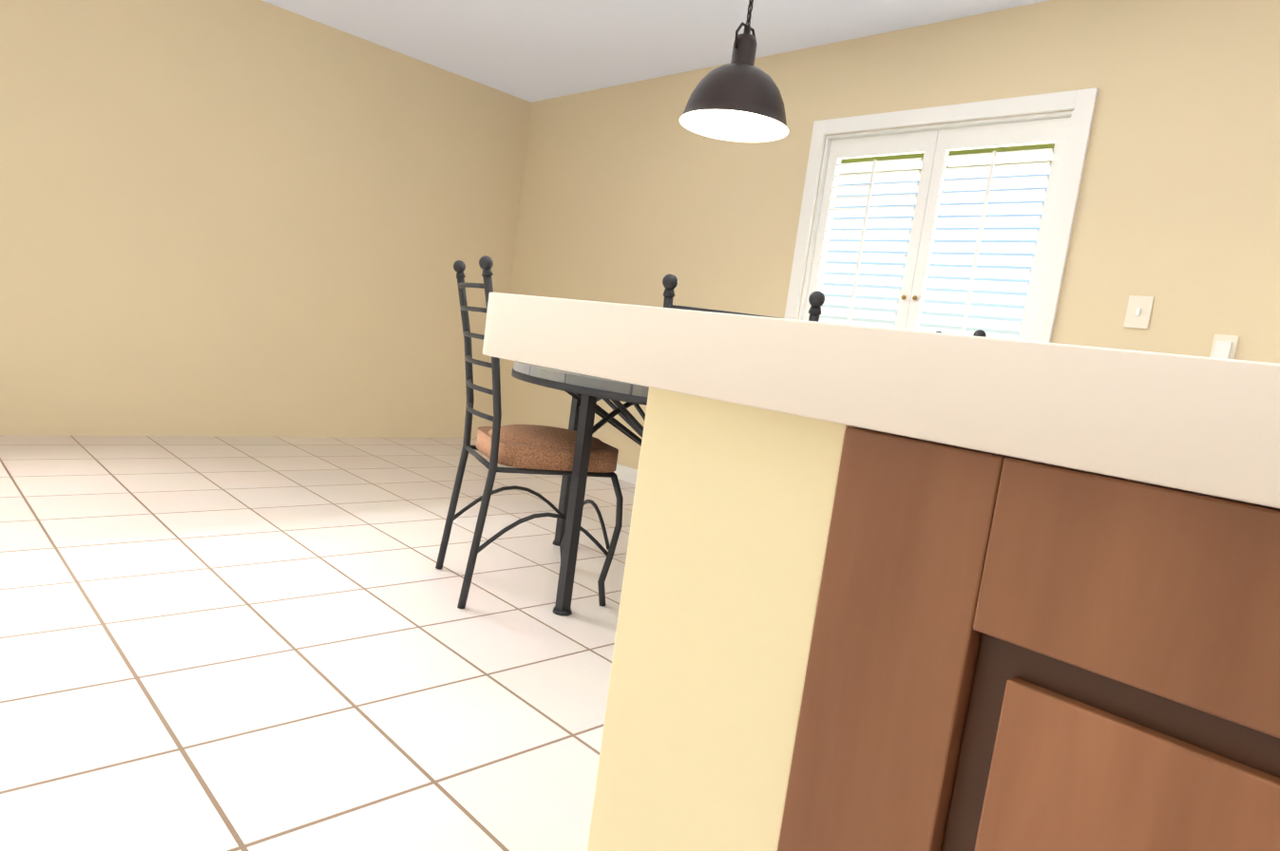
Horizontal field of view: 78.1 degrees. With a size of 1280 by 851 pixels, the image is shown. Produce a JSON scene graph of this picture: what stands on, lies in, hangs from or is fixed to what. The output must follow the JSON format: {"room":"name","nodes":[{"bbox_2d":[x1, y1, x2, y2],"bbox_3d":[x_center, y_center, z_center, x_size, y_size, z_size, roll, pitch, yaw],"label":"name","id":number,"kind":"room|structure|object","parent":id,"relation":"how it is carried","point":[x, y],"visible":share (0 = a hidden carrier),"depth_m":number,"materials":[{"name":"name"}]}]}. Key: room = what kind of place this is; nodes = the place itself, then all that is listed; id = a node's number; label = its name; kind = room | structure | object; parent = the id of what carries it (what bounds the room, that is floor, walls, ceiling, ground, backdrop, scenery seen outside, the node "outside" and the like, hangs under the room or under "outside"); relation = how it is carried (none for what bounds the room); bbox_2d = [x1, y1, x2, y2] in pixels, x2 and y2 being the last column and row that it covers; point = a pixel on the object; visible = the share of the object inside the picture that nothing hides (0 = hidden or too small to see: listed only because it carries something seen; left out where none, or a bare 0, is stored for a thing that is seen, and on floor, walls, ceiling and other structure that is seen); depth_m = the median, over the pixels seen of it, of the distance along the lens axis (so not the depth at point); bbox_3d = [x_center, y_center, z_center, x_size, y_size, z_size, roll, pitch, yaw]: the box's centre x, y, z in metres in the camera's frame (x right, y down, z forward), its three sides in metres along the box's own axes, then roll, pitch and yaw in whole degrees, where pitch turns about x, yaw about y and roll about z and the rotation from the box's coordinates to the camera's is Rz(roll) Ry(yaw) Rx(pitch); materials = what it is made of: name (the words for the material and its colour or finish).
{"room":"kitchen","nodes":[
{"label":"kitchen","id":0,"kind":"room"},
{"bbox_2d":[0,0,530,438],"bbox_3d":[-2.733,-1.165,4.119,5.200,2.450,0.150,1,9,-45],"label":"wall","id":1,"kind":"structure","parent":0,"point":[239,219],"depth_m":4.47,"materials":[{"name":"beige paint"}]},
{"bbox_2d":[0,435,635,850],"bbox_3d":[-0.421,0.678,1.750,5.200,0.060,7.300,1,9,-45],"label":"floor","id":2,"kind":"structure","parent":0,"point":[245,644],"depth_m":1.99,"materials":[{"name":"tile"}]},
{"bbox_2d":[435,255,623,609],"bbox_3d":[-0.360,0.023,2.618,0.566,1.063,0.420,5,7,-25],"label":"chair","id":3,"kind":"object","parent":2,"relation":"on","point":[536,449],"visible":0.9,"depth_m":2.49,"materials":[{"name":"grey metal"}]},
{"bbox_2d":[511,361,649,616],"bbox_3d":[0.151,0.217,2.889,1.308,0.752,1.308,1,9,-45],"label":"dining table","id":4,"kind":"object","parent":2,"relation":"on","point":[586,392],"visible":0.31,"depth_m":2.44,"materials":[{"name":"metal"}]},
{"bbox_2d":[662,273,824,322],"bbox_3d":[0.248,0.135,2.337,0.420,1.063,0.566,9,6,11],"label":"chair","id":5,"kind":"object","parent":2,"relation":"on","point":[816,299],"visible":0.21,"depth_m":2.04,"materials":[{"name":"grey metal"}]},
{"bbox_2d":[576,345,1279,850],"bbox_3d":[0.679,0.476,0.678,1.365,0.860,0.763,1,9,-45],"label":"kitchen island","id":6,"kind":"object","parent":2,"relation":"on","point":[889,589],"depth_m":0.30,"materials":[{"name":"beige wood"}]},
{"bbox_2d":[482,292,1279,456],"bbox_3d":[0.717,0.058,0.674,1.406,0.106,0.956,1,9,-45],"label":"island countertop","id":7,"kind":"structure","parent":6,"relation":"on","point":[1235,404],"depth_m":0.29,"materials":[{"name":"beige stone"}]},
{"bbox_2d":[935,329,986,337],"bbox_3d":[0.814,0.151,2.873,0.566,1.063,0.420,8,6,0],"label":"chair","id":8,"kind":"object","parent":2,"relation":"on","point":[979,333],"visible":0.15,"depth_m":2.62,"materials":[{"name":"grey metal"}]},
{"bbox_2d":[262,0,1048,102],"bbox_3d":[-0.090,-1.805,1.477,5.200,0.080,7.300,1,9,-45],"label":"ceiling","id":9,"kind":"structure","parent":0,"point":[531,50],"depth_m":4.22,"materials":[{"name":"white paint"}]},
{"bbox_2d":[679,0,788,142],"bbox_3d":[0.378,-1.431,2.700,0.384,0.798,0.384,1,9,-45],"label":"pendant lamp","id":10,"kind":"object","parent":9,"relation":"hanging from","point":[738,98],"visible":1,"depth_m":2.67,"materials":[{"name":"black metal"}]},
{"bbox_2d":[499,0,1279,470],"bbox_3d":[1.534,-0.516,3.394,0.150,2.450,7.000,1,9,-45],"label":"wall","id":11,"kind":"structure","parent":0,"point":[633,192],"depth_m":3.33,"materials":[{"name":"beige paint"}]},
{"bbox_2d":[613,463,637,484],"bbox_3d":[0.458,0.434,4.336,0.012,0.090,4.490,1,9,-45],"label":"baseboard","id":12,"kind":"structure","parent":11,"relation":"attached to","point":[625,474],"depth_m":4.87,"materials":[{"name":"white wood"}]},
{"bbox_2d":[803,116,1070,341],"bbox_3d":[1.216,-0.365,3.652,0.076,1.952,1.118,1,9,-45],"label":"french door","id":13,"kind":"structure","parent":11,"relation":"in","point":[935,147],"depth_m":3.54,"materials":[{"name":"white wood"}]},
{"bbox_2d":[783,87,1098,343],"bbox_3d":[1.241,-0.393,3.669,0.170,2.070,1.290,1,9,-45],"label":"door frame","id":14,"kind":"structure","parent":11,"relation":"attached to","point":[1081,103],"depth_m":3.33,"materials":[{"name":"white wood"}]},
{"bbox_2d":[1123,295,1153,328],"bbox_3d":[1.859,-0.423,2.946,0.014,0.120,0.080,1,9,-45],"label":"switch plate","id":15,"kind":"object","parent":11,"relation":"attached to","point":[1138,311],"visible":1,"depth_m":2.94,"materials":[{"name":"beige plastic"}]},
{"bbox_2d":[1209,334,1239,360],"bbox_3d":[2.034,-0.260,2.756,0.028,0.115,0.070,1,9,-45],"label":"rocker light switch","id":16,"kind":"object","parent":11,"relation":"attached to","point":[1224,347],"visible":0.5,"depth_m":2.75,"materials":[{"name":"beige plastic"}]},
{"label":"outside","id":17,"kind":"structure","parent":0,"visible":0},
{"bbox_3d":[110.110,4.080,106.865,299.840,0.050,400.000,1,9,-45],"label":"lawn","id":18,"kind":"structure","parent":17,"visible":0},
{"bbox_2d":[839,143,1054,174],"bbox_3d":[2.812,-0.738,4.604,3.340,3.440,9.000,1,9,-45],"label":"tree","id":19,"kind":"object","parent":18,"relation":"on","point":[971,151],"depth_m":6.43,"materials":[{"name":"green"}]}
]}

